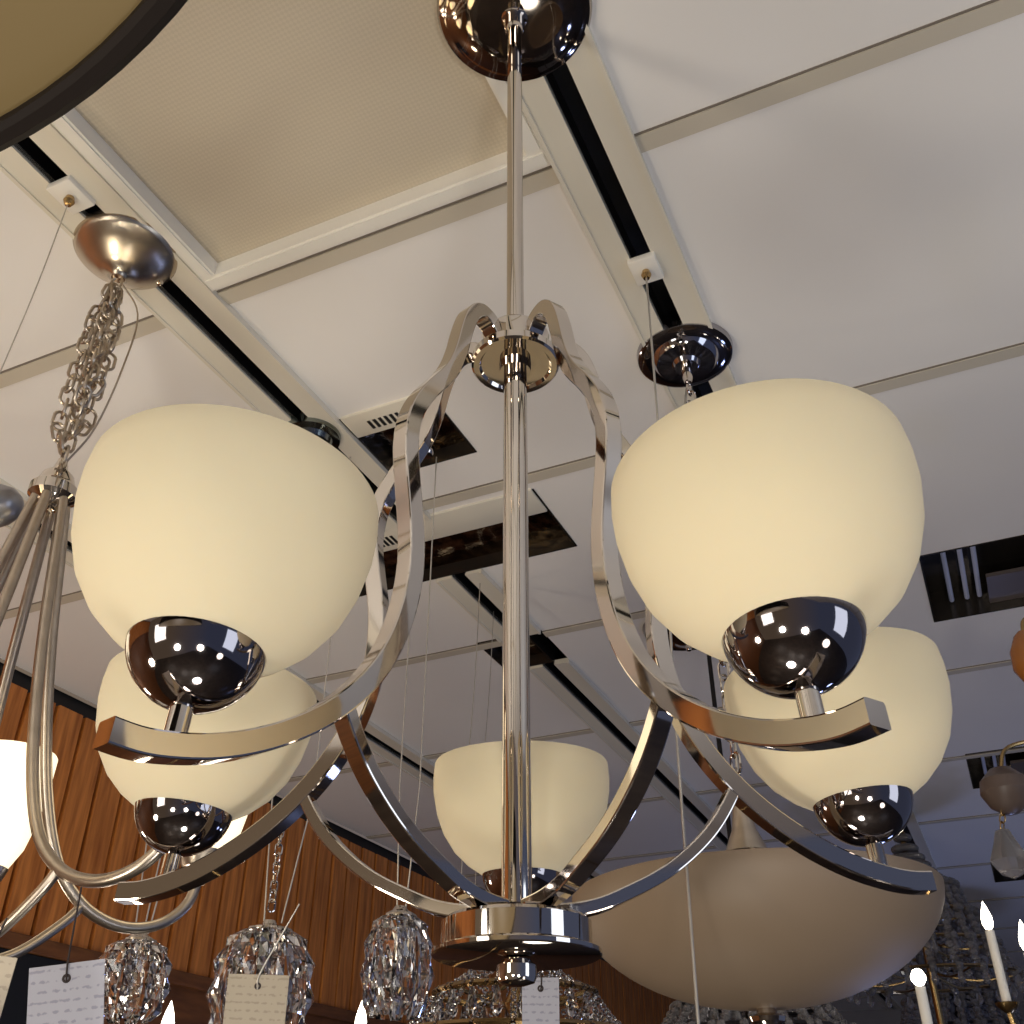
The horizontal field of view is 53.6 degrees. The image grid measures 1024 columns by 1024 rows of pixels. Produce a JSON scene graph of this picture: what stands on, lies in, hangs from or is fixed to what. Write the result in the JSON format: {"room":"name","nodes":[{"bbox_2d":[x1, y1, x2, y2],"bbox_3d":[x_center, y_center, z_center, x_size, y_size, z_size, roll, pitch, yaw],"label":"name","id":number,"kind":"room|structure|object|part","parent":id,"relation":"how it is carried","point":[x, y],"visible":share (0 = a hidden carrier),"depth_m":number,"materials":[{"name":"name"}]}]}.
{"room":"store","nodes":[
{"label":"store","id":0,"kind":"room"},
{"bbox_2d":[0,662,675,1023],"bbox_3d":[-0.459,2.756,3.831,0.055,2.800,11.800,-14,-36,20],"label":"wall","id":1,"kind":"structure","parent":0,"point":[98,833],"depth_m":3.34,"materials":[{"name":"orange wood"}]},
{"bbox_2d":[0,948,66,1023],"bbox_3d":[-1.283,1.256,2.557,0.019,0.268,0.520,-14,-36,20],"label":"trim","id":2,"kind":"structure","parent":1,"relation":"attached to","point":[14,1011],"depth_m":2.60,"materials":[{"name":"black"}]},
{"bbox_2d":[0,931,405,1023],"bbox_3d":[-0.434,2.156,4.211,0.050,0.040,11.800,-14,-36,20],"label":"trim","id":3,"kind":"structure","parent":1,"relation":"attached to","point":[10,940],"depth_m":3.07,"materials":[{"name":"brown wood"}]},
{"bbox_2d":[0,0,1023,1011],"bbox_3d":[2.087,0.949,3.630,9.944,0.001,13.039,0,-33,0],"label":"ceiling","id":4,"kind":"structure","parent":0,"point":[867,226],"depth_m":1.71,"materials":[{"name":"white paint"}]},
{"bbox_2d":[0,484,23,526],"bbox_3d":[-0.909,-0.157,1.539,0.422,0.447,0.070,0,-33,0],"label":"ceiling canopy","id":5,"kind":"object","parent":4,"relation":"attached to","point":[11,501],"visible":0.93,"depth_m":1.43,"materials":[{"name":"grey metal"}]},
{"bbox_2d":[0,175,95,372],"bbox_3d":[-0.636,-0.216,1.304,0.044,0.592,0.052,-14,-36,20],"label":"wire","id":6,"kind":"object","parent":4,"relation":"hanging from","point":[67,191],"visible":1,"depth_m":1.45,"materials":[{"name":"white paint"}]},
{"bbox_3d":[-0.636,-0.458,1.463,0.044,0.012,0.052,-14,-36,20],"label":"clip plate","id":7,"kind":"part","parent":6,"relation":"part of","materials":[{"name":"white paint"}]},
{"bbox_2d":[0,0,187,151],"bbox_3d":[-0.310,-0.647,0.368,0.612,0.910,0.612,0,-33,0],"label":"pendant lamp","id":8,"kind":"object","parent":4,"relation":"hanging from","point":[55,55],"visible":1,"depth_m":0.33,"materials":[{"name":"brown metal"}]},
{"bbox_2d":[0,0,141,116],"bbox_3d":[-0.310,-0.276,0.124,0.596,0.021,0.596,0,-33,0],"label":"diffuser","id":9,"kind":"object","parent":8,"relation":"attached to","point":[55,55],"depth_m":0.33,"materials":[{"name":"brown"}]},
{"bbox_2d":[0,210,247,957],"bbox_3d":[-0.602,0.028,1.272,0.674,1.046,0.677,0,-33,0],"label":"chandelier","id":10,"kind":"object","parent":4,"relation":"hanging from","point":[121,251],"visible":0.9,"depth_m":1.28,"materials":[{"name":"silver metal"}]},
{"bbox_2d":[0,918,17,1016],"bbox_3d":[-0.461,0.406,0.875,0.058,0.102,0.023,3,-33,-5],"label":"price tag","id":11,"kind":"object","parent":10,"relation":"hanging from","point":[7,964],"visible":1,"depth_m":0.88,"materials":[{"name":"beige paper"}]},
{"bbox_3d":[-0.748,0.204,1.193,0.286,0.503,0.013,-5,-34,8],"label":"arm","id":12,"kind":"part","parent":10,"relation":"part of","materials":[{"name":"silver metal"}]},
{"bbox_3d":[-0.710,0.134,1.086,0.286,0.503,0.013,26,-41,-34],"label":"arm","id":13,"kind":"part","parent":10,"relation":"part of","materials":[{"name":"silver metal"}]},
{"bbox_3d":[-0.576,0.106,1.044,0.013,0.503,0.286,4,-33,-6],"label":"arm","id":14,"kind":"part","parent":10,"relation":"part of","materials":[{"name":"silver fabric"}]},
{"bbox_3d":[-0.645,0.271,1.295,0.013,0.503,0.286,11,-35,-16],"label":"arm","id":15,"kind":"part","parent":10,"relation":"part of","materials":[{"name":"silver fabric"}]},
{"bbox_3d":[-0.690,0.404,1.363,0.112,0.162,0.112,11,-35,-16],"label":"lamp shade","id":16,"kind":"part","parent":10,"relation":"part of","materials":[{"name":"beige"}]},
{"bbox_2d":[26,887,104,1023],"bbox_3d":[-0.449,0.475,1.031,0.087,0.176,0.038,0,-33,0],"label":"price tag","id":17,"kind":"object","parent":10,"relation":"hanging from","point":[69,993],"visible":0.98,"depth_m":1.03,"materials":[{"name":"paper"}]},
{"bbox_3d":[-0.594,-0.201,1.431,0.056,0.339,0.057,0,-33,0],"label":"chain","id":18,"kind":"part","parent":10,"relation":"part of","materials":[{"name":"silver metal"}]},
{"bbox_3d":[-0.449,0.162,1.129,0.286,0.503,0.013,-11,-35,17],"label":"arm","id":19,"kind":"part","parent":10,"relation":"part of","materials":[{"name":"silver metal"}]},
{"bbox_3d":[-0.567,-0.207,1.433,0.051,0.341,0.011,-7,-34,10],"label":"supply cord","id":20,"kind":"part","parent":10,"relation":"part of","materials":[{"name":"silver plastic"}]},
{"bbox_3d":[-0.483,0.250,1.263,0.286,0.503,0.013,28,-42,-36],"label":"arm","id":21,"kind":"part","parent":10,"relation":"part of","materials":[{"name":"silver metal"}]},
{"bbox_3d":[-0.385,0.363,1.302,0.112,0.162,0.112,28,-42,-35],"label":"lamp shade","id":22,"kind":"part","parent":10,"relation":"part of","materials":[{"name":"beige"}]},
{"bbox_2d":[97,843,172,1023],"bbox_3d":[-0.551,0.301,1.718,0.115,1.014,0.114,0,-33,0],"label":"crystal pendant","id":23,"kind":"object","parent":4,"relation":"hanging from","point":[138,968],"visible":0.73,"depth_m":1.44,"materials":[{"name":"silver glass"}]},
{"bbox_2d":[206,457,350,1023],"bbox_3d":[-0.361,0.313,1.710,0.153,1.044,0.152,0,-33,0],"label":"crystal pendant","id":24,"kind":"object","parent":4,"relation":"hanging from","point":[246,950],"visible":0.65,"depth_m":1.44,"materials":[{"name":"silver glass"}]},
{"bbox_2d":[255,947,258,970],"bbox_3d":[-0.362,0.655,1.484,0.028,0.055,0.028,0,-33,0],"label":"socket","id":25,"kind":"object","parent":24,"relation":"attached to","point":[256,960],"depth_m":1.48,"materials":[{"name":"silver metal"}]},
{"bbox_2d":[223,904,299,1023],"bbox_3d":[-0.338,0.637,1.356,0.093,0.206,0.045,0,-33,0],"label":"price tag","id":26,"kind":"object","parent":24,"relation":"hanging from","point":[250,998],"visible":1,"depth_m":1.35,"materials":[{"name":"beige paper"}]},
{"bbox_3d":[-0.362,0.529,1.567,0.012,0.172,0.012,0,-33,0],"label":"chain","id":27,"kind":"part","parent":24,"relation":"part of","materials":[{"name":"silver metal"}]},
{"bbox_2d":[51,0,549,290],"bbox_3d":[-0.351,-0.609,1.288,0.590,0.057,0.662,-14,-36,20],"label":"ceiling light panel","id":28,"kind":"object","parent":4,"relation":"attached to","point":[254,137],"visible":0.92,"depth_m":1.40,"materials":[{"name":"white paint"}]},
{"bbox_2d":[0,478,601,881],"bbox_3d":[0.135,1.421,4.383,0.120,0.063,11.800,-14,-36,20],"label":"trim","id":29,"kind":"structure","parent":4,"relation":"attached to","point":[383,744],"depth_m":3.36,"materials":[{"name":"beige paint"}]},
{"bbox_2d":[289,413,340,448],"bbox_3d":[-0.385,-0.125,1.931,0.116,0.069,0.116,0,-33,0],"label":"ceiling canopy","id":30,"kind":"object","parent":4,"relation":"attached to","point":[326,431],"visible":0.27,"depth_m":1.91,"materials":[{"name":"silver metal"}]},
{"bbox_2d":[360,445,436,1020],"bbox_3d":[-0.167,0.299,1.720,0.110,1.009,0.109,0,-33,0],"label":"crystal pendant","id":31,"kind":"object","parent":4,"relation":"hanging from","point":[397,976],"visible":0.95,"depth_m":1.46,"materials":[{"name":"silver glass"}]},
{"bbox_2d":[392,927,396,963],"bbox_3d":[-0.168,0.638,1.495,0.028,0.055,0.028,0,-33,0],"label":"socket","id":32,"kind":"object","parent":31,"relation":"attached to","point":[395,941],"depth_m":1.48,"materials":[{"name":"silver metal"}]},
{"bbox_2d":[339,396,476,470],"bbox_3d":[-0.199,-0.183,1.982,0.192,0.098,0.204,-14,-36,20],"label":"fitting","id":33,"kind":"object","parent":4,"relation":"attached to","point":[374,427],"visible":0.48,"depth_m":2.00,"materials":[{"name":"grey metal"}]},
{"bbox_3d":[-0.228,-0.190,1.909,0.184,0.026,0.064,-14,-36,20],"label":"vent plate","id":34,"kind":"part","parent":33,"relation":"part of","materials":[{"name":"beige paint"}]},
{"bbox_2d":[0,124,901,1009],"bbox_3d":[0.807,1.254,4.128,0.120,0.063,11.800,-14,-36,20],"label":"ceiling track","id":35,"kind":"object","parent":4,"relation":"attached to","point":[211,328],"depth_m":1.81,"materials":[{"name":"metal"}]},
{"bbox_2d":[359,488,576,596],"bbox_3d":[-0.168,0.044,2.328,0.580,0.098,0.254,-14,-36,20],"label":"ceiling vent","id":36,"kind":"object","parent":4,"relation":"attached to","point":[469,537],"visible":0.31,"depth_m":2.32,"materials":[{"name":"grey metal"}]},
{"bbox_3d":[-0.202,0.032,2.247,0.572,0.026,0.089,-14,-36,20],"label":"vent plate","id":37,"kind":"part","parent":36,"relation":"part of","materials":[{"name":"beige paint"}]},
{"bbox_2d":[459,585,479,903],"bbox_3d":[-0.088,0.471,2.169,0.005,0.794,0.107,-8,-34,12],"label":"wire","id":38,"kind":"object","parent":4,"relation":"hanging from","point":[479,585],"visible":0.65,"depth_m":2.25,"materials":[{"name":"silver metal"}]},
{"bbox_2d":[475,611,493,883],"bbox_3d":[-0.061,0.524,2.249,0.005,0.794,0.217,-5,-34,7],"label":"wire","id":39,"kind":"object","parent":4,"relation":"hanging from","point":[493,611],"visible":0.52,"depth_m":2.38,"materials":[{"name":"silver metal"}]},
{"bbox_2d":[71,0,951,986],"bbox_3d":[0.004,-0.146,0.962,0.672,1.098,0.656,0,-33,0],"label":"chandelier","id":40,"kind":"object","parent":4,"relation":"hanging from","point":[772,527],"visible":1,"depth_m":0.59,"materials":[{"name":"beige glass"}]},
{"bbox_3d":[-0.256,0.265,0.759,0.014,0.022,0.012,-10,-35,14],"label":"stem","id":41,"kind":"part","parent":40,"relation":"part of","materials":[{"name":"silver metal"}]},
{"bbox_3d":[-0.171,0.107,0.519,0.012,0.022,0.014,-25,-41,32],"label":"stem","id":42,"kind":"part","parent":40,"relation":"part of","materials":[{"name":"silver metal"}]},
{"bbox_3d":[-0.246,0.187,0.807,0.170,0.116,0.171,-10,-35,14],"label":"lamp shade","id":43,"kind":"part","parent":40,"relation":"part of","materials":[{"name":"beige glass"}]},
{"bbox_3d":[-0.164,0.035,0.575,0.171,0.116,0.170,-25,-41,32],"label":"lamp shade","id":44,"kind":"part","parent":40,"relation":"part of","materials":[{"name":"beige glass"}]},
{"bbox_3d":[-0.103,-0.030,0.705,0.014,0.484,0.287,-25,-41,32],"label":"arm","id":45,"kind":"part","parent":40,"relation":"part of","materials":[{"name":"silver metal"}]},
{"bbox_3d":[-0.156,0.067,0.853,0.287,0.484,0.014,-10,-35,14],"label":"arm","id":46,"kind":"part","parent":40,"relation":"part of","materials":[{"name":"silver metal"}]},
{"bbox_3d":[0.003,-0.370,1.081,0.017,0.505,0.017,0,-33,0],"label":"rod","id":47,"kind":"part","parent":40,"relation":"part of","materials":[{"name":"silver metal"}]},
{"bbox_3d":[0.003,0.058,0.799,0.021,0.480,0.021,0,-33,0],"label":"rod","id":48,"kind":"part","parent":40,"relation":"part of","materials":[{"name":"silver metal"}]},
{"bbox_3d":[0.009,0.291,0.965,0.171,0.116,0.170,-1,-33,1],"label":"lamp shade","id":49,"kind":"part","parent":40,"relation":"part of","materials":[{"name":"beige glass"}]},
{"bbox_3d":[0.091,-0.037,0.695,0.014,0.484,0.286,19,-38,-27],"label":"arm","id":50,"kind":"part","parent":40,"relation":"part of","materials":[{"name":"silver metal"}]},
{"bbox_3d":[0.163,0.057,0.838,0.282,0.484,0.014,6,-34,-9],"label":"arm","id":51,"kind":"part","parent":40,"relation":"part of","materials":[{"name":"silver metal"}]},
{"bbox_3d":[0.142,0.024,0.558,0.171,0.116,0.170,19,-38,-27],"label":"lamp shade","id":52,"kind":"part","parent":40,"relation":"part of","materials":[{"name":"beige glass"}]},
{"bbox_3d":[0.147,0.096,0.501,0.012,0.022,0.014,19,-38,-27],"label":"stem","id":53,"kind":"part","parent":40,"relation":"part of","materials":[{"name":"silver metal"}]},
{"bbox_3d":[0.255,0.172,0.784,0.170,0.116,0.171,6,-34,-9],"label":"lamp shade","id":54,"kind":"part","parent":40,"relation":"part of","materials":[{"name":"beige glass"}]},
{"bbox_3d":[0.265,0.249,0.736,0.014,0.022,0.012,6,-34,-9],"label":"stem","id":55,"kind":"part","parent":40,"relation":"part of","materials":[{"name":"silver metal"}]},
{"bbox_2d":[0,0,1023,388],"bbox_3d":[0.754,-0.657,1.185,5.550,0.008,0.031,-14,-36,20],"label":"trim","id":56,"kind":"structure","parent":4,"relation":"attached to","point":[990,12],"depth_m":1.40,"materials":[{"name":"beige"}]},
{"bbox_2d":[4,342,1023,619],"bbox_3d":[1.033,-0.321,1.697,5.550,0.008,0.031,-14,-36,20],"label":"trim","id":57,"kind":"structure","parent":4,"relation":"attached to","point":[1001,354],"depth_m":1.85,"materials":[{"name":"beige paint"}]},
{"bbox_2d":[408,969,621,1023],"bbox_3d":[0.006,0.611,2.171,0.483,1.036,0.480,26,-41,-34],"label":"crystal chandelier","id":58,"kind":"object","parent":4,"relation":"hanging from","point":[590,1012],"visible":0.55,"depth_m":1.85,"materials":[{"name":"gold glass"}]},
{"bbox_2d":[522,971,559,1023],"bbox_3d":[0.040,0.673,1.417,0.052,0.157,0.035,0,-33,0],"label":"price tag","id":59,"kind":"object","parent":58,"relation":"hanging from","point":[540,1000],"visible":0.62,"depth_m":1.41,"materials":[{"name":"paper"}]},
{"bbox_2d":[476,630,553,666],"bbox_3d":[0.011,0.347,2.794,0.145,0.092,0.195,-14,-36,20],"label":"air vent","id":60,"kind":"object","parent":4,"relation":"attached to","point":[541,647],"visible":0.26,"depth_m":2.81,"materials":[{"name":"grey metal"}]},
{"bbox_2d":[306,561,919,683],"bbox_3d":[1.311,0.014,2.206,5.550,0.008,0.031,-14,-36,20],"label":"trim","id":61,"kind":"structure","parent":4,"relation":"attached to","point":[640,614],"depth_m":2.75,"materials":[{"name":"beige"}]},
{"bbox_2d":[288,659,1011,781],"bbox_3d":[1.601,0.363,2.739,5.550,0.008,0.031,-14,-36,20],"label":"trim","id":62,"kind":"structure","parent":4,"relation":"attached to","point":[1005,662],"depth_m":3.26,"materials":[{"name":"beige"}]},
{"bbox_2d":[627,251,699,1023],"bbox_3d":[0.199,0.093,1.245,0.044,1.172,0.101,-14,-36,20],"label":"wire","id":63,"kind":"object","parent":4,"relation":"hanging from","point":[645,268],"visible":0.82,"depth_m":1.45,"materials":[{"name":"white paint"}]},
{"bbox_3d":[0.209,-0.380,1.582,0.044,0.012,0.052,-14,-36,20],"label":"clip plate","id":64,"kind":"part","parent":63,"relation":"part of","materials":[{"name":"white paint"}]},
{"bbox_2d":[642,623,696,651],"bbox_3d":[0.455,0.328,2.620,0.230,0.069,0.230,0,-33,0],"label":"air vent","id":65,"kind":"object","parent":4,"relation":"attached to","point":[678,645],"visible":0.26,"depth_m":2.63,"materials":[{"name":"metal"}]},
{"bbox_3d":[0.455,0.346,2.608,0.018,0.026,0.018,0,-33,0],"label":"knob","id":66,"kind":"part","parent":65,"relation":"part of","materials":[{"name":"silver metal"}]},
{"bbox_2d":[366,747,1023,838],"bbox_3d":[1.916,0.743,3.317,5.550,0.008,0.031,-14,-36,20],"label":"trim","id":67,"kind":"structure","parent":4,"relation":"attached to","point":[1014,750],"depth_m":3.70,"materials":[{"name":"beige"}]},
{"bbox_2d":[522,24,963,947],"bbox_3d":[1.453,1.092,3.881,0.120,0.063,11.800,-14,-36,20],"label":"ceiling track","id":68,"kind":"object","parent":4,"relation":"attached to","point":[575,111],"depth_m":1.48,"materials":[{"name":"metal"}]},
{"bbox_2d":[464,810,1023,876],"bbox_3d":[2.227,1.118,3.887,5.550,0.008,0.031,-14,-36,20],"label":"trim","id":69,"kind":"structure","parent":4,"relation":"attached to","point":[1022,811],"depth_m":4.30,"materials":[{"name":"beige"}]},
{"bbox_2d":[572,320,944,1023],"bbox_3d":[0.300,0.171,1.467,0.450,1.070,0.450,0,-33,0],"label":"pendant lamp","id":70,"kind":"object","parent":4,"relation":"hanging from","point":[775,929],"visible":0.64,"depth_m":1.11,"materials":[{"name":"beige glass"}]},
{"bbox_3d":[0.298,0.065,1.538,0.024,0.721,0.008,5,-34,-8],"label":"supply cord","id":71,"kind":"part","parent":70,"relation":"part of","materials":[{"name":"silver metal"}]},
{"bbox_3d":[0.300,0.073,1.532,0.018,0.711,0.018,0,-33,0],"label":"chain","id":72,"kind":"part","parent":70,"relation":"part of","materials":[{"name":"silver metal"}]},
{"bbox_3d":[0.300,0.533,1.229,0.450,0.128,0.450,0,-33,0],"label":"lamp shade","id":73,"kind":"part","parent":70,"relation":"part of","materials":[{"name":"beige glass"}]},
{"bbox_2d":[661,654,856,1023],"bbox_3d":[0.500,0.735,2.329,0.582,1.069,0.582,1,-33,-2],"label":"crystal chandelier","id":74,"kind":"object","parent":4,"relation":"hanging from","point":[679,1012],"visible":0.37,"depth_m":2.02,"materials":[{"name":"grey glass"}]},
{"bbox_2d":[900,994,921,1023],"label":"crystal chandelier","id":75,"kind":"object","parent":4,"relation":"hanging from","point":[909,1016],"depth_m":4.66,"materials":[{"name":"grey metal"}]},
{"bbox_2d":[843,987,1018,998],"bbox_3d":[4.205,3.501,7.515,5.550,0.008,0.031,-14,-36,20],"label":"trim","id":76,"kind":"structure","parent":4,"relation":"attached to","point":[1015,987],"depth_m":7.97,"materials":[{"name":"beige"}]},
{"bbox_2d":[846,831,1023,1023],"bbox_3d":[1.515,1.500,3.776,0.626,0.759,0.624,3,-33,-5],"label":"crystal chandelier","id":77,"kind":"object","parent":4,"relation":"hanging from","point":[974,940],"visible":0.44,"depth_m":3.63,"materials":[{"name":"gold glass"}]},
{"bbox_2d":[937,862,990,869],"bbox_3d":[2.555,1.512,4.488,5.550,0.008,0.031,-14,-36,20],"label":"trim","id":78,"kind":"structure","parent":4,"relation":"attached to","point":[989,863],"depth_m":4.66,"materials":[{"name":"beige"}]},
{"bbox_2d":[919,535,1023,621],"bbox_3d":[1.187,0.113,2.437,0.380,0.092,0.365,-14,-36,20],"label":"ceiling vent","id":79,"kind":"object","parent":4,"relation":"attached to","point":[987,577],"visible":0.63,"depth_m":2.54,"materials":[{"name":"grey metal"}]},
{"bbox_3d":[1.291,0.165,2.482,0.234,0.010,0.146,-14,-36,20],"label":"plate","id":80,"kind":"part","parent":79,"relation":"part of","materials":[{"name":"grey metal"}]},
{"bbox_2d":[936,941,1009,1023],"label":"crystal chandelier","id":81,"kind":"object","parent":4,"relation":"hanging from","point":[960,1014],"depth_m":4.54,"materials":[{"name":"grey glass"}]},
{"bbox_2d":[965,746,1023,788],"bbox_3d":[1.792,0.841,3.546,0.380,0.092,0.400,-14,-36,20],"label":"air vent","id":82,"kind":"object","parent":4,"relation":"attached to","point":[978,767],"visible":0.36,"depth_m":3.70,"materials":[{"name":"grey metal"}]},
{"bbox_3d":[1.899,0.897,3.598,0.234,0.010,0.164,-14,-36,20],"label":"plate","id":83,"kind":"part","parent":82,"relation":"part of","materials":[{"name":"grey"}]},
{"bbox_2d":[968,896,1023,902],"bbox_3d":[2.878,1.902,5.081,5.550,0.008,0.031,-14,-36,20],"label":"trim","id":84,"kind":"structure","parent":4,"relation":"attached to","point":[1019,897],"depth_m":5.21,"materials":[{"name":"beige"}]},
{"bbox_2d":[979,740,1023,878],"bbox_3d":[1.176,0.351,2.042,0.604,0.751,0.092,0,-33,0],"label":"chandelier","id":85,"kind":"object","parent":4,"relation":"hanging from","point":[1001,787],"visible":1,"depth_m":1.89,"materials":[{"name":"brown"}]},
{"bbox_3d":[0.918,0.574,1.896,0.021,0.045,0.010,0,-33,0],"label":"chain","id":86,"kind":"part","parent":85,"relation":"part of","materials":[{"name":"gold metal"}]},
{"bbox_3d":[1.188,0.277,2.091,0.508,0.535,0.008,0,-33,0],"label":"arm","id":87,"kind":"part","parent":85,"relation":"part of","materials":[{"name":"gold metal"}]},
{"bbox_2d":[990,926,1018,929],"bbox_3d":[3.210,2.302,5.690,5.550,0.008,0.031,-14,-36,20],"label":"trim","id":88,"kind":"structure","parent":4,"relation":"attached to","point":[1018,926],"depth_m":5.82,"materials":[{"name":"beige"}]},
{"bbox_2d":[991,864,1023,882],"bbox_3d":[2.439,1.620,4.732,0.380,0.092,0.400,-14,-36,20],"label":"vent","id":89,"kind":"object","parent":4,"relation":"attached to","point":[998,877],"visible":0.08,"depth_m":4.92,"materials":[{"name":"grey"}]},
{"bbox_2d":[1010,618,1023,681],"bbox_3d":[1.109,0.138,2.003,0.329,0.429,0.070,0,-33,0],"label":"glass lamp","id":90,"kind":"object","parent":4,"relation":"hanging from","point":[1017,647],"visible":1,"depth_m":1.91,"materials":[{"name":"brown glass"}]},
{"bbox_3d":[1.110,0.101,2.028,0.271,0.322,0.008,0,-33,0],"label":"arm","id":91,"kind":"part","parent":90,"relation":"part of","materials":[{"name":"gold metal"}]},
{"bbox_2d":[794,1001,1023,1023],"bbox_3d":[4.509,5.036,7.448,5.650,2.960,0.100,-14,-36,20],"label":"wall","id":92,"kind":"structure","parent":0,"point":[877,1016],"depth_m":8.63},
{"bbox_3d":[1.905,3.355,2.148,10.308,0.050,13.205,0,-33,0],"label":"floor","id":93,"kind":"structure","parent":0,"visible":0},
{"bbox_2d":[161,1001,174,1023],"bbox_3d":[-0.460,1.548,1.125,0.042,1.808,0.232,-27,-42,35],"label":"candle light","id":94,"kind":"object","parent":93,"relation":"on","point":[168,1018],"visible":1,"depth_m":1.55,"materials":[{"name":"beige glass"}]},
{"bbox_2d":[355,1002,366,1023],"bbox_3d":[-0.191,1.639,1.286,0.031,1.833,0.228,-25,-41,33],"label":"candle light","id":95,"kind":"object","parent":93,"relation":"on","point":[361,1014],"visible":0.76,"depth_m":1.71,"materials":[{"name":"beige glass"}]},
{"bbox_2d":[910,968,932,1023],"bbox_3d":[0.710,1.543,1.164,0.042,1.859,0.232,-27,-42,35],"label":"candle light","id":96,"kind":"object","parent":93,"relation":"on","point":[918,977],"visible":1,"depth_m":1.59,"materials":[{"name":"beige"}]},
{"bbox_3d":[0.645,0.739,1.609,0.023,0.026,0.023,0,-33,0],"label":"bulb","id":97,"kind":"part","parent":96,"relation":"part of","materials":[{"name":"beige glass"}]},
{"bbox_2d":[981,901,1019,1023],"bbox_3d":[0.930,1.591,1.371,0.042,2.005,0.232,-27,-42,35],"label":"candle light","id":98,"kind":"object","parent":93,"relation":"on","point":[1007,1005],"visible":1,"depth_m":1.79,"materials":[{"name":"beige"}]},
{"bbox_3d":[0.865,0.736,1.849,0.019,0.050,0.019,0,-33,0],"label":"bulb","id":99,"kind":"part","parent":98,"relation":"part of","materials":[{"name":"beige glass"}]},
{"bbox_3d":[0.930,1.674,1.330,0.011,1.822,0.217,-24,-40,31],"label":"support arm","id":100,"kind":"part","parent":98,"relation":"part of","materials":[{"name":"gold metal"}]},
{"bbox_2d":[1018,920,1023,953],"bbox_3d":[0.900,1.516,1.193,0.042,1.935,0.232,-27,-42,35],"label":"candle light","id":101,"kind":"object","parent":93,"relation":"on","point":[1021,926],"visible":1,"depth_m":1.65,"materials":[{"name":"beige glass"}]}
]}

